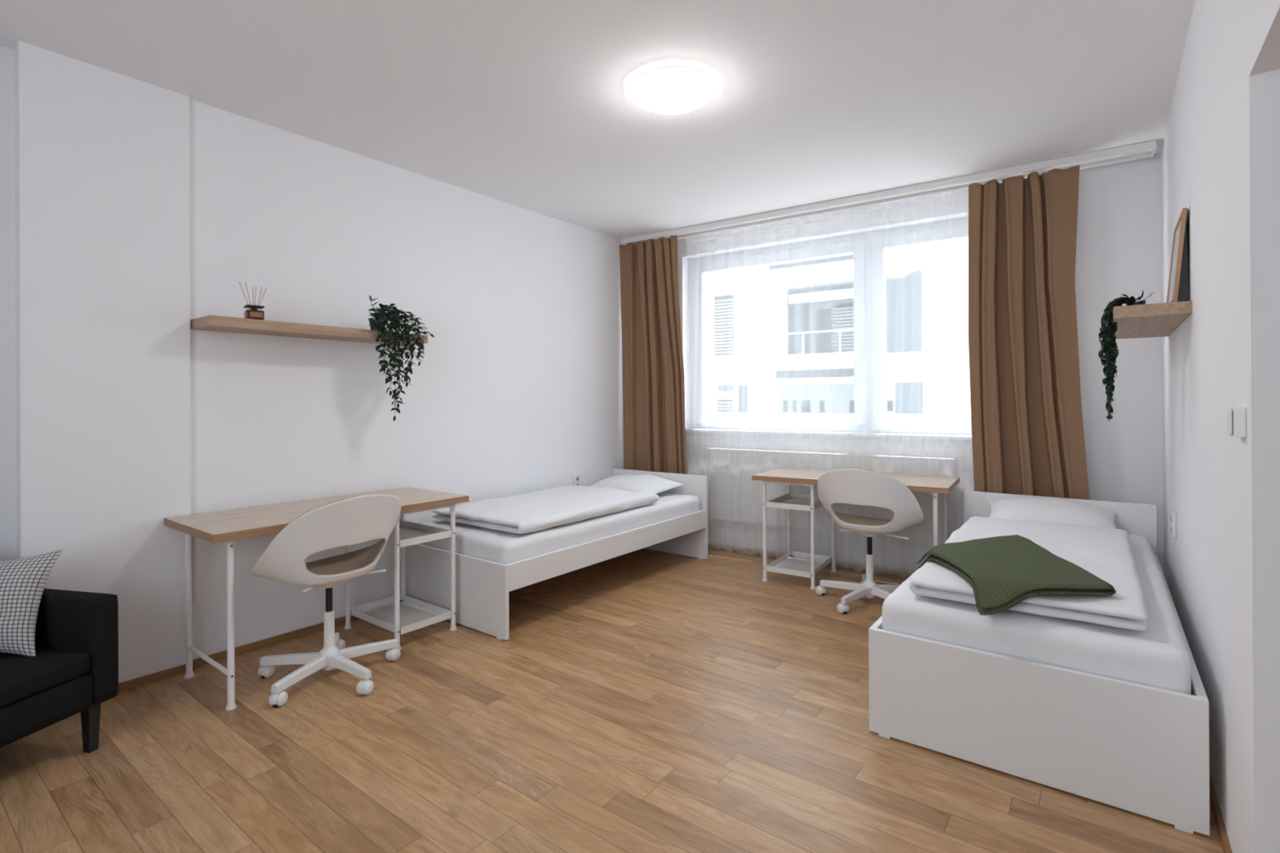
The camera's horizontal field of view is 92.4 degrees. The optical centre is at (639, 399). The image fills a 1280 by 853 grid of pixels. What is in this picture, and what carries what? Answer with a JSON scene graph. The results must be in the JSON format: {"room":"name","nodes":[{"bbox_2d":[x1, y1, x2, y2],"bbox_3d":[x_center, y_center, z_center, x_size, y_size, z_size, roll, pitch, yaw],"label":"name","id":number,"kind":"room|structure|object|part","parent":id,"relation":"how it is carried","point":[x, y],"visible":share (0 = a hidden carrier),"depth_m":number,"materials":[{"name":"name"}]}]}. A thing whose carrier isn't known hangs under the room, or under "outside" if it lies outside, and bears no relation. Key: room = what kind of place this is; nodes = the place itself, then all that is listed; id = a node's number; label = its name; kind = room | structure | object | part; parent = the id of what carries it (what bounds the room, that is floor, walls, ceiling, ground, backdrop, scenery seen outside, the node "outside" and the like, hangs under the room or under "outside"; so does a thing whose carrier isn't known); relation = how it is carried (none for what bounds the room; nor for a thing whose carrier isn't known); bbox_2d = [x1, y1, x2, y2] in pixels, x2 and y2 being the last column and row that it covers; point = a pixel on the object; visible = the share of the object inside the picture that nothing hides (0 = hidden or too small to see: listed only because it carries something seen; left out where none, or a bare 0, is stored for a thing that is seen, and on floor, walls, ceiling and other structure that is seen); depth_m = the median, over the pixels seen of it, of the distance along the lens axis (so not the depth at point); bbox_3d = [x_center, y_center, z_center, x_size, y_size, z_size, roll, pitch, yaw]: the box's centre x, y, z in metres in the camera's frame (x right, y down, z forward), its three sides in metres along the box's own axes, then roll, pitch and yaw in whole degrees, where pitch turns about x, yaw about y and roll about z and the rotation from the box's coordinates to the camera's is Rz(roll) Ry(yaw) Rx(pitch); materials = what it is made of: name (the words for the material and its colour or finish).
{"room":"shared bedroom","nodes":[
{"label":"shared bedroom","id":0,"kind":"room"},
{"bbox_2d":[244,309,264,319],"bbox_3d":[-1.848,-0.402,2.941,0.074,0.046,0.074,0,0,-41],"label":"bottle","id":1,"kind":"object","parent":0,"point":[248,313],"depth_m":2.91,"materials":[{"name":"orange glass"}]},
{"bbox_2d":[0,40,623,683],"bbox_3d":[-1.835,-0.078,3.485,0.330,2.676,6.250,0,0,37],"label":"wall","id":2,"kind":"structure","parent":0,"point":[133,211],"depth_m":3.04,"materials":[{"name":"white paint"}]},
{"bbox_2d":[117,604,400,693],"bbox_3d":[-1.293,1.240,3.930,0.042,0.036,3.790,0,0,37],"label":"baseboard","id":3,"kind":"structure","parent":2,"relation":"attached to","point":[149,678],"depth_m":2.99,"materials":[{"name":"brown wood"}]},
{"bbox_2d":[191,315,427,345],"bbox_3d":[-1.686,-0.356,3.265,0.236,0.048,1.112,0,0,37],"label":"wall shelf","id":4,"kind":"object","parent":2,"relation":"attached to","point":[209,322],"visible":0.72,"depth_m":3.04,"materials":[{"name":"brown wood"}]},
{"bbox_2d":[239,281,266,319],"bbox_3d":[-1.852,-0.470,2.938,0.111,0.181,0.076,0,0,-41],"label":"reed diffuser","id":5,"kind":"object","parent":4,"relation":"on","point":[253,313],"visible":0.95,"depth_m":2.92,"materials":[{"name":"orange glass"}]},
{"bbox_2d":[368,294,434,421],"bbox_3d":[-1.333,-0.226,3.450,0.360,0.698,0.202,0,0,-26],"label":"trailing plant","id":6,"kind":"object","parent":4,"relation":"on","point":[381,319],"visible":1,"depth_m":3.41,"materials":[{"name":"green plant"}]},
{"bbox_3d":[-1.475,-0.413,3.449,0.084,0.065,0.084,0,0,37],"label":"pot","id":7,"kind":"part","parent":6,"relation":"part of","materials":[{"name":"white ceramic"}]},
{"bbox_2d":[573,474,580,485],"bbox_3d":[-0.513,0.672,4.981,0.018,0.120,0.082,0,0,37],"label":"wall socket","id":8,"kind":"object","parent":2,"relation":"attached to","point":[576,478],"visible":0.7,"depth_m":4.97,"materials":[{"name":"white plastic"}]},
{"bbox_2d":[0,0,1195,239],"bbox_3d":[0.276,-1.504,2.059,6.089,0.150,6.540,0,0,37],"label":"ceiling","id":9,"kind":"structure","parent":0,"point":[529,104],"depth_m":2.75,"materials":[{"name":"white paint"}]},
{"bbox_2d":[630,66,716,114],"bbox_3d":[0.152,-1.379,2.800,0.392,0.096,0.392,0,0,37],"label":"ceiling lamp","id":10,"kind":"object","parent":9,"relation":"attached to","point":[670,90],"visible":1,"depth_m":2.71,"materials":[{"name":"white"}]},
{"bbox_2d":[620,140,1156,245],"bbox_3d":[1.387,-1.407,4.484,3.655,0.050,0.148,0,0,34],"label":"track","id":11,"kind":"object","parent":9,"relation":"attached to","point":[1145,149],"visible":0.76,"depth_m":4.15,"materials":[{"name":"white metal"}]},
{"bbox_2d":[619,235,685,474],"bbox_3d":[0.132,-0.077,5.271,0.698,2.598,0.117,0,0,37],"label":"curtain","id":12,"kind":"object","parent":11,"relation":"hanging from","point":[653,366],"visible":0.78,"depth_m":5.26,"materials":[{"name":"brown fabric"}]},
{"bbox_2d":[685,194,968,244],"bbox_3d":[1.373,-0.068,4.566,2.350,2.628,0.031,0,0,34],"label":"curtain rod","id":13,"kind":"object","parent":11,"relation":"hanging from","point":[966,195],"visible":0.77,"depth_m":4.51,"materials":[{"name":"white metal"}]},
{"bbox_2d":[968,165,1089,499],"bbox_3d":[2.391,-0.086,3.774,0.654,2.589,0.101,0,0,33],"label":"curtain","id":14,"kind":"object","parent":11,"relation":"hanging from","point":[1028,432],"visible":0.73,"depth_m":3.78,"materials":[{"name":"brown fabric"}]},
{"bbox_2d":[0,546,1223,852],"bbox_3d":[0.272,1.307,2.057,6.000,0.120,6.520,0,0,37],"label":"floor","id":15,"kind":"structure","parent":0,"point":[642,700],"depth_m":2.18,"materials":[{"name":"brown wood"}]},
{"bbox_2d":[0,588,118,753],"bbox_3d":[-2.345,0.910,1.688,0.600,0.700,1.300,0,0,13],"label":"sofa","id":16,"kind":"object","parent":15,"relation":"on","point":[73,669],"visible":0.85,"depth_m":2.18,"materials":[{"name":"black fabric"}]},
{"bbox_2d":[0,548,63,656],"bbox_3d":[-2.294,0.723,2.147,0.388,0.349,0.178,0,0,-11],"label":"cushion","id":17,"kind":"object","parent":16,"relation":"on","point":[23,581],"visible":1,"depth_m":2.14,"materials":[{"name":"fabric"}]},
{"bbox_2d":[0,647,89,707],"bbox_3d":[-2.288,0.929,1.675,0.476,0.081,1.124,0,0,13],"label":"seat cushion","id":18,"kind":"object","parent":16,"relation":"on","point":[24,680],"depth_m":2.06,"materials":[{"name":"black fabric"}]},
{"bbox_3d":[-2.337,1.030,1.686,0.574,0.120,1.130,0,0,13],"label":"seat","id":19,"kind":"part","parent":16,"relation":"part of","materials":[{"name":"black fabric"}]},
{"bbox_3d":[-2.211,0.901,2.280,0.600,0.378,0.085,0,0,13],"label":"armrest","id":20,"kind":"part","parent":16,"relation":"part of","materials":[{"name":"black fabric"}]},
{"bbox_3d":[-1.970,1.174,2.203,0.040,0.170,0.040,0,0,13],"label":"leg","id":21,"kind":"part","parent":16,"relation":"part of","materials":[{"name":"black wood"}]},
{"bbox_2d":[164,486,469,711],"bbox_3d":[-1.546,0.895,3.081,0.594,0.726,1.219,0,0,37],"label":"desk","id":22,"kind":"object","parent":15,"relation":"on","point":[228,526],"visible":0.88,"depth_m":3.08,"materials":[{"name":"brown wood"}]},
{"bbox_3d":[-2.053,0.916,2.796,0.039,0.689,0.039,0,0,37],"label":"leg","id":23,"kind":"part","parent":22,"relation":"part of","materials":[{"name":"white metal"}]},
{"bbox_3d":[-1.668,0.913,2.503,0.039,0.689,0.039,0,0,37],"label":"leg","id":24,"kind":"part","parent":22,"relation":"part of","materials":[{"name":"white metal"}]},
{"bbox_3d":[-1.608,0.914,3.382,0.039,0.689,0.039,0,0,37],"label":"leg","id":25,"kind":"part","parent":22,"relation":"part of","materials":[{"name":"white metal"}]},
{"bbox_3d":[-1.223,0.912,3.089,0.039,0.689,0.039,0,0,37],"label":"leg","id":26,"kind":"part","parent":22,"relation":"part of","materials":[{"name":"white metal"}]},
{"bbox_2d":[351,594,452,635],"bbox_3d":[-1.313,1.170,3.368,0.496,0.036,0.307,0,0,37],"label":"tray","id":27,"kind":"object","parent":22,"relation":"on","point":[358,611],"depth_m":3.38,"materials":[{"name":"white metal"}]},
{"bbox_3d":[-1.407,0.913,3.647,0.039,0.689,0.039,0,0,37],"label":"leg","id":28,"kind":"part","parent":22,"relation":"part of","materials":[{"name":"white metal"}]},
{"bbox_2d":[372,520,451,547],"bbox_3d":[-1.316,0.730,3.368,0.496,0.036,0.307,0,0,37],"label":"tray","id":29,"kind":"object","parent":22,"relation":"on","point":[433,533],"depth_m":3.34,"materials":[{"name":"white metal"}]},
{"bbox_3d":[-1.124,0.597,3.222,0.024,0.066,0.357,0,0,37],"label":"tower rail","id":30,"kind":"part","parent":22,"relation":"part of","materials":[{"name":"white metal"}]},
{"bbox_3d":[-1.022,0.911,3.354,0.039,0.689,0.039,0,0,37],"label":"leg","id":31,"kind":"part","parent":22,"relation":"part of","materials":[{"name":"white metal"}]},
{"bbox_2d":[250,493,401,707],"bbox_3d":[-1.395,0.834,2.777,0.606,0.845,0.603,0,0,37],"label":"swivel chair","id":32,"kind":"object","parent":15,"relation":"on","point":[362,518],"visible":1,"depth_m":2.65,"materials":[{"name":"white plastic"}]},
{"bbox_3d":[-1.575,1.173,2.780,0.270,0.046,0.042,0,0,-3],"label":"leg","id":33,"kind":"part","parent":32,"relation":"part of","materials":[{"name":"white plastic"}]},
{"bbox_3d":[-1.454,1.172,2.629,0.042,0.046,0.270,0,0,15],"label":"leg","id":34,"kind":"part","parent":32,"relation":"part of","materials":[{"name":"white plastic"}]},
{"bbox_3d":[-1.417,0.816,2.662,0.012,0.013,0.102,0,0,14],"label":"lever","id":35,"kind":"part","parent":32,"relation":"part of","materials":[{"name":"white plastic"}]},
{"bbox_3d":[-1.412,0.826,2.789,0.220,0.046,0.220,0,0,37],"label":"seat plate","id":36,"kind":"part","parent":32,"relation":"part of","materials":[{"name":"white plastic"}]},
{"bbox_3d":[-1.469,1.172,2.943,0.042,0.046,0.270,0,0,-21],"label":"leg","id":37,"kind":"part","parent":32,"relation":"part of","materials":[{"name":"white plastic"}]},
{"bbox_3d":[-1.272,1.171,2.698,0.270,0.046,0.042,0,0,33],"label":"leg","id":38,"kind":"part","parent":32,"relation":"part of","materials":[{"name":"white plastic"}]},
{"bbox_3d":[-1.282,1.171,2.892,0.270,0.046,0.042,0,0,-39],"label":"leg","id":39,"kind":"part","parent":32,"relation":"part of","materials":[{"name":"white plastic"}]},
{"bbox_3d":[-1.289,0.820,2.887,0.184,0.016,0.012,0,0,-44],"label":"lever","id":40,"kind":"part","parent":32,"relation":"part of","materials":[{"name":"white plastic"}]},
{"bbox_2d":[405,468,707,639],"bbox_3d":[-0.460,0.927,4.269,0.948,0.653,2.024,0,0,37],"label":"bed","id":41,"kind":"object","parent":15,"relation":"on","point":[482,586],"visible":0.58,"depth_m":3.58,"materials":[{"name":"white laminate"}]},
{"bbox_3d":[-1.065,1.056,3.472,0.948,0.385,0.023,0,0,37],"label":"footboard","id":42,"kind":"part","parent":41,"relation":"part of","materials":[{"name":"white laminate"}]},
{"bbox_2d":[413,492,699,564],"bbox_3d":[-0.462,0.850,4.267,0.888,0.207,1.962,0,0,37],"label":"mattress","id":43,"kind":"object","parent":41,"relation":"on","point":[494,545],"visible":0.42,"depth_m":3.60,"materials":[{"name":"white fabric"}]},
{"bbox_2d":[431,485,658,533],"bbox_3d":[-0.582,0.702,4.099,0.858,0.087,1.348,0,0,37],"label":"duvet","id":44,"kind":"object","parent":43,"relation":"on","point":[540,510],"visible":1,"depth_m":3.83,"materials":[{"name":"white fabric"}]},
{"bbox_2d":[589,473,684,493],"bbox_3d":[-0.060,0.673,4.888,0.670,0.146,0.487,0,0,41],"label":"pillow","id":45,"kind":"object","parent":43,"relation":"on","point":[643,483],"visible":0.65,"depth_m":4.75,"materials":[{"name":"white fabric"}]},
{"bbox_3d":[-0.092,0.929,3.990,0.023,0.140,1.979,0,0,37],"label":"rail","id":46,"kind":"part","parent":41,"relation":"part of","materials":[{"name":"white laminate"}]},
{"bbox_3d":[0.145,0.922,5.066,0.948,0.647,0.023,0,0,37],"label":"headboard","id":47,"kind":"part","parent":41,"relation":"part of","materials":[{"name":"white laminate"}]},
{"bbox_2d":[751,466,959,589],"bbox_3d":[1.444,0.880,4.147,1.219,0.726,0.594,0,0,33],"label":"desk","id":48,"kind":"object","parent":15,"relation":"on","point":[935,485],"visible":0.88,"depth_m":4.17,"materials":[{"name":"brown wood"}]},
{"bbox_3d":[0.858,0.902,4.227,0.039,0.689,0.039,0,0,33],"label":"leg","id":49,"kind":"part","parent":48,"relation":"part of","materials":[{"name":"white metal"}]},
{"bbox_3d":[0.996,0.587,4.137,0.357,0.066,0.024,0,0,33],"label":"tower rail","id":50,"kind":"part","parent":48,"relation":"part of","materials":[{"name":"white metal"}]},
{"bbox_3d":[1.122,0.901,4.633,0.039,0.689,0.039,0,0,33],"label":"leg","id":51,"kind":"part","parent":48,"relation":"part of","materials":[{"name":"white metal"}]},
{"bbox_2d":[765,492,822,511],"bbox_3d":[1.129,0.718,4.339,0.307,0.036,0.496,0,0,33],"label":"tray","id":52,"kind":"object","parent":48,"relation":"on","point":[797,501],"depth_m":4.35,"materials":[{"name":"white metal"}]},
{"bbox_2d":[766,551,831,577],"bbox_3d":[1.131,1.158,4.339,0.307,0.036,0.496,0,0,33],"label":"tray","id":53,"kind":"object","parent":48,"relation":"on","point":[776,566],"depth_m":4.36,"materials":[{"name":"white metal"}]},
{"bbox_3d":[1.137,0.900,4.045,0.039,0.689,0.039,0,0,33],"label":"leg","id":54,"kind":"part","parent":48,"relation":"part of","materials":[{"name":"white metal"}]},
{"bbox_3d":[1.401,0.899,4.451,0.039,0.689,0.039,0,0,33],"label":"leg","id":55,"kind":"part","parent":48,"relation":"part of","materials":[{"name":"white metal"}]},
{"bbox_3d":[1.754,0.897,3.644,0.039,0.689,0.039,0,0,33],"label":"leg","id":56,"kind":"part","parent":48,"relation":"part of","materials":[{"name":"white metal"}]},
{"bbox_3d":[2.018,0.896,4.050,0.039,0.689,0.039,0,0,33],"label":"leg","id":57,"kind":"part","parent":48,"relation":"part of","materials":[{"name":"white metal"}]},
{"bbox_2d":[815,468,924,613],"bbox_3d":[1.388,0.820,3.758,0.630,0.846,0.597,0,0,37],"label":"swivel chair","id":58,"kind":"object","parent":15,"relation":"on","point":[859,486],"visible":0.95,"depth_m":3.60,"materials":[{"name":"white plastic"}]},
{"bbox_3d":[1.265,1.159,3.843,0.270,0.046,0.042,0,0,31],"label":"leg","id":59,"kind":"part","parent":58,"relation":"part of","materials":[{"name":"white plastic"}]},
{"bbox_3d":[1.278,0.803,3.768,0.102,0.013,0.012,0,0,17],"label":"lever","id":60,"kind":"part","parent":58,"relation":"part of","materials":[{"name":"white plastic"}]},
{"bbox_3d":[1.281,1.159,3.650,0.270,0.046,0.042,0,0,-41],"label":"leg","id":61,"kind":"part","parent":58,"relation":"part of","materials":[{"name":"white plastic"}]},
{"bbox_3d":[1.444,1.158,3.917,0.042,0.046,0.270,0,0,13],"label":"leg","id":62,"kind":"part","parent":58,"relation":"part of","materials":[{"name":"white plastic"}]},
{"bbox_3d":[1.404,0.812,3.757,0.220,0.046,0.220,0,0,37],"label":"seat plate","id":63,"kind":"part","parent":58,"relation":"part of","materials":[{"name":"white metal"}]},
{"bbox_3d":[1.470,1.158,3.604,0.042,0.046,0.270,0,0,-23],"label":"leg","id":64,"kind":"part","parent":58,"relation":"part of","materials":[{"name":"white plastic"}]},
{"bbox_3d":[1.571,1.157,3.770,0.270,0.046,0.042,0,0,-5],"label":"leg","id":65,"kind":"part","parent":58,"relation":"part of","materials":[{"name":"white plastic"}]},
{"bbox_3d":[1.496,0.806,3.629,0.012,0.016,0.184,0,0,-41],"label":"lever","id":66,"kind":"part","parent":58,"relation":"part of","materials":[{"name":"white plastic"}]},
{"bbox_2d":[868,490,1209,835],"bbox_3d":[1.837,0.909,2.824,0.938,0.660,2.029,0,0,37],"label":"bed","id":67,"kind":"object","parent":15,"relation":"on","point":[1141,749],"visible":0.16,"depth_m":1.97,"materials":[{"name":"white laminate"}]},
{"bbox_3d":[1.471,0.921,3.098,0.023,0.136,1.983,0,0,37],"label":"rail","id":68,"kind":"part","parent":67,"relation":"part of","materials":[{"name":"white laminate"}]},
{"bbox_2d":[882,533,1191,694],"bbox_3d":[1.835,0.835,2.822,0.890,0.208,1.972,0,0,37],"label":"mattress","id":69,"kind":"object","parent":67,"relation":"on","point":[1158,657],"visible":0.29,"depth_m":2.03,"materials":[{"name":"white fabric"}]},
{"bbox_2d":[908,516,1149,631],"bbox_3d":[1.720,0.687,2.694,0.738,0.088,1.556,0,0,37],"label":"duvet","id":70,"kind":"object","parent":69,"relation":"on","point":[1106,553],"visible":0.52,"depth_m":2.32,"materials":[{"name":"white fabric"}]},
{"bbox_2d":[915,534,1115,615],"bbox_3d":[1.422,0.664,2.427,0.556,0.112,0.805,0,0,4],"label":"blanket","id":71,"kind":"object","parent":70,"relation":"on","point":[1002,572],"visible":1,"depth_m":2.19,"materials":[{"name":"green fabric"}]},
{"bbox_2d":[988,497,1116,528],"bbox_3d":[2.311,0.647,3.464,0.630,0.169,0.424,0,0,34],"label":"pillow","id":72,"kind":"object","parent":69,"relation":"on","point":[1058,510],"visible":0.56,"depth_m":3.38,"materials":[{"name":"white fabric"}]},
{"bbox_3d":[1.236,1.044,2.021,0.938,0.381,0.023,0,0,37],"label":"footboard","id":73,"kind":"part","parent":67,"relation":"part of","materials":[{"name":"white laminate"}]},
{"bbox_3d":[2.439,0.904,3.626,0.938,0.654,0.023,0,0,37],"label":"headboard","id":74,"kind":"part","parent":67,"relation":"part of","materials":[{"name":"white laminate"}]},
{"bbox_3d":[2.204,0.917,2.549,0.023,0.136,1.983,0,0,37],"label":"rail","id":75,"kind":"part","parent":67,"relation":"part of","materials":[{"name":"white laminate"}]},
{"bbox_2d":[677,152,1164,574],"bbox_3d":[1.593,-0.095,4.732,3.970,2.676,0.295,0,0,34],"label":"wall","id":76,"kind":"structure","parent":0,"point":[1118,245],"depth_m":3.77,"materials":[{"name":"white paint"}]},
{"bbox_2d":[707,542,915,575],"bbox_3d":[1.502,1.226,4.612,3.700,0.036,0.012,0,0,34],"label":"baseboard","id":77,"kind":"structure","parent":76,"relation":"attached to","point":[880,568],"depth_m":4.62,"materials":[{"name":"brown wood"}]},
{"bbox_2d":[684,217,972,440],"bbox_3d":[1.531,-0.489,4.689,2.740,1.535,0.225,0,0,34],"label":"window","id":78,"kind":"structure","parent":76,"relation":"in","point":[870,419],"depth_m":4.64,"materials":[{"name":"white plastic"}]},
{"bbox_3d":[1.105,-0.501,5.047,1.463,1.395,0.080,0,0,34],"label":"sash","id":79,"kind":"part","parent":78,"relation":"part of","materials":[{"name":"white plastic"}]},
{"bbox_3d":[1.518,0.264,4.663,2.740,0.030,0.165,0,0,34],"label":"sill","id":80,"kind":"part","parent":78,"relation":"part of","materials":[{"name":"white plastic"}]},
{"bbox_3d":[1.646,-0.377,4.614,0.025,0.140,0.043,0,0,37],"label":"handle","id":81,"kind":"part","parent":78,"relation":"part of","materials":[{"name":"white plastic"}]},
{"bbox_3d":[2.192,-0.508,4.318,1.058,1.395,0.080,0,0,34],"label":"sash","id":82,"kind":"part","parent":78,"relation":"part of","materials":[{"name":"white plastic"}]},
{"bbox_2d":[709,447,955,545],"bbox_3d":[1.365,0.823,4.662,1.836,0.842,0.080,0,0,34],"label":"radiator","id":83,"kind":"object","parent":76,"relation":"attached to","point":[734,496],"visible":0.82,"depth_m":4.69,"materials":[{"name":"white metal"}]},
{"bbox_2d":[709,447,954,461],"bbox_3d":[1.361,0.410,4.660,1.830,0.016,0.070,0,0,34],"label":"grille","id":84,"kind":"object","parent":83,"relation":"attached to","point":[713,451],"depth_m":4.60,"materials":[{"name":"white metal"}]},
{"bbox_2d":[1160,0,1279,852],"bbox_3d":[1.402,-0.098,1.119,0.360,2.676,6.400,0,0,37],"label":"wall","id":85,"kind":"structure","parent":0,"point":[1220,152],"depth_m":1.61,"materials":[{"name":"white paint"}]},
{"bbox_2d":[1113,300,1191,339],"bbox_3d":[2.335,-0.352,2.841,0.236,0.048,1.112,0,0,37],"label":"wall shelf","id":86,"kind":"object","parent":85,"relation":"attached to","point":[1159,319],"visible":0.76,"depth_m":2.48,"materials":[{"name":"brown wood"}]},
{"bbox_2d":[1097,290,1153,421],"bbox_3d":[2.053,-0.178,2.595,0.186,0.554,0.144,0,0,37],"label":"trailing plant","id":87,"kind":"object","parent":86,"relation":"on","point":[1108,329],"visible":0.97,"depth_m":2.62,"materials":[{"name":"green plant"}]},
{"bbox_3d":[2.090,-0.392,2.580,0.056,0.034,0.056,0,0,37],"label":"pot","id":88,"kind":"part","parent":87,"relation":"part of","materials":[{"name":"white ceramic"}]},
{"bbox_2d":[1166,207,1189,302],"bbox_3d":[2.219,-0.560,2.542,0.050,0.370,0.380,0,0,37],"label":"picture frame","id":89,"kind":"object","parent":86,"relation":"on","point":[1178,290],"visible":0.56,"depth_m":2.40,"materials":[{"name":"brown wood"}]},
{"bbox_2d":[1170,511,1176,538],"bbox_3d":[2.550,0.598,2.936,0.018,0.120,0.082,0,0,37],"label":"wall socket","id":90,"kind":"object","parent":85,"relation":"attached to","point":[1173,516],"visible":1,"depth_m":2.91,"materials":[{"name":"white plastic"}]},
{"bbox_2d":[1209,773,1231,852],"bbox_3d":[2.138,1.220,2.384,0.012,0.036,2.500,0,0,37],"label":"baseboard","id":91,"kind":"structure","parent":85,"relation":"attached to","point":[1222,832],"depth_m":1.77,"materials":[{"name":"brown wood"}]},
{"bbox_2d":[1226,406,1246,437],"bbox_3d":[1.430,0.053,1.476,0.030,0.072,0.082,0,0,37],"label":"light switch","id":92,"kind":"object","parent":85,"relation":"attached to","point":[1236,415],"visible":1,"depth_m":1.44,"materials":[{"name":"white plastic"}]},
{"label":"outside","id":93,"kind":"structure","parent":0,"visible":0},
{"bbox_3d":[4.652,5.337,12.599,28.828,0.200,16.434,0,0,37],"label":"ground","id":94,"kind":"structure","parent":93,"visible":0},
{"bbox_2d":[706,239,970,414],"bbox_3d":[4.366,0.991,14.869,14.000,8.500,3.330,0,0,34],"label":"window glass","id":95,"kind":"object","parent":94,"relation":"on","point":[780,338],"visible":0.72,"depth_m":13.75,"materials":[{"name":"white"}]},
{"bbox_2d":[712,298,733,357],"bbox_3d":[2.005,-1.714,14.775,0.550,1.374,0.035,0,0,34],"label":"blind","id":96,"kind":"object","parent":95,"relation":"hanging from","point":[722,308],"depth_m":14.78,"materials":[{"name":"grey"}]},
{"bbox_2d":[715,401,733,413],"bbox_3d":[2.027,0.192,14.764,0.440,0.282,0.035,0,0,34],"label":"blind","id":97,"kind":"object","parent":95,"relation":"hanging from","point":[721,406],"depth_m":14.76,"materials":[{"name":"grey"}]},
{"bbox_3d":[3.754,-1.776,15.212,0.130,1.560,0.050,0,0,34],"label":"balcony door","id":98,"kind":"part","parent":95,"relation":"part of","materials":[{"name":"grey"}]},
{"bbox_3d":[4.041,-1.677,15.020,0.160,1.360,0.050,0,0,34],"label":"balcony door","id":99,"kind":"part","parent":95,"relation":"part of","materials":[{"name":"grey glass"}]},
{"bbox_3d":[3.861,-1.243,13.355,2.430,0.490,0.040,0,0,34],"label":"railing","id":100,"kind":"part","parent":95,"relation":"part of","materials":[{"name":"white"}]},
{"bbox_3d":[4.187,0.190,13.675,2.240,1.100,0.020,0,0,34],"label":"grey panel","id":101,"kind":"part","parent":95,"relation":"part of","materials":[{"name":"grey"}]},
{"bbox_3d":[4.420,-1.580,14.767,0.330,1.160,0.050,0,0,34],"label":"balcony door","id":102,"kind":"part","parent":95,"relation":"part of","materials":[{"name":"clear glass"}]},
{"bbox_2d":[834,306,853,352],"bbox_3d":[5.048,-1.594,14.277,1.020,1.140,0.035,0,0,34],"label":"blind","id":103,"kind":"object","parent":95,"relation":"hanging from","point":[843,316],"depth_m":14.44,"materials":[{"name":"grey"}]},
{"bbox_3d":[5.216,-1.747,12.319,0.800,1.600,0.050,0,0,34],"label":"grey panel","id":104,"kind":"part","parent":95,"relation":"part of","materials":[{"name":"grey"}]},
{"bbox_3d":[5.359,0.192,12.227,0.520,1.080,0.050,0,0,34],"label":"grey panel","id":105,"kind":"part","parent":95,"relation":"part of","materials":[{"name":"grey"}]}
]}

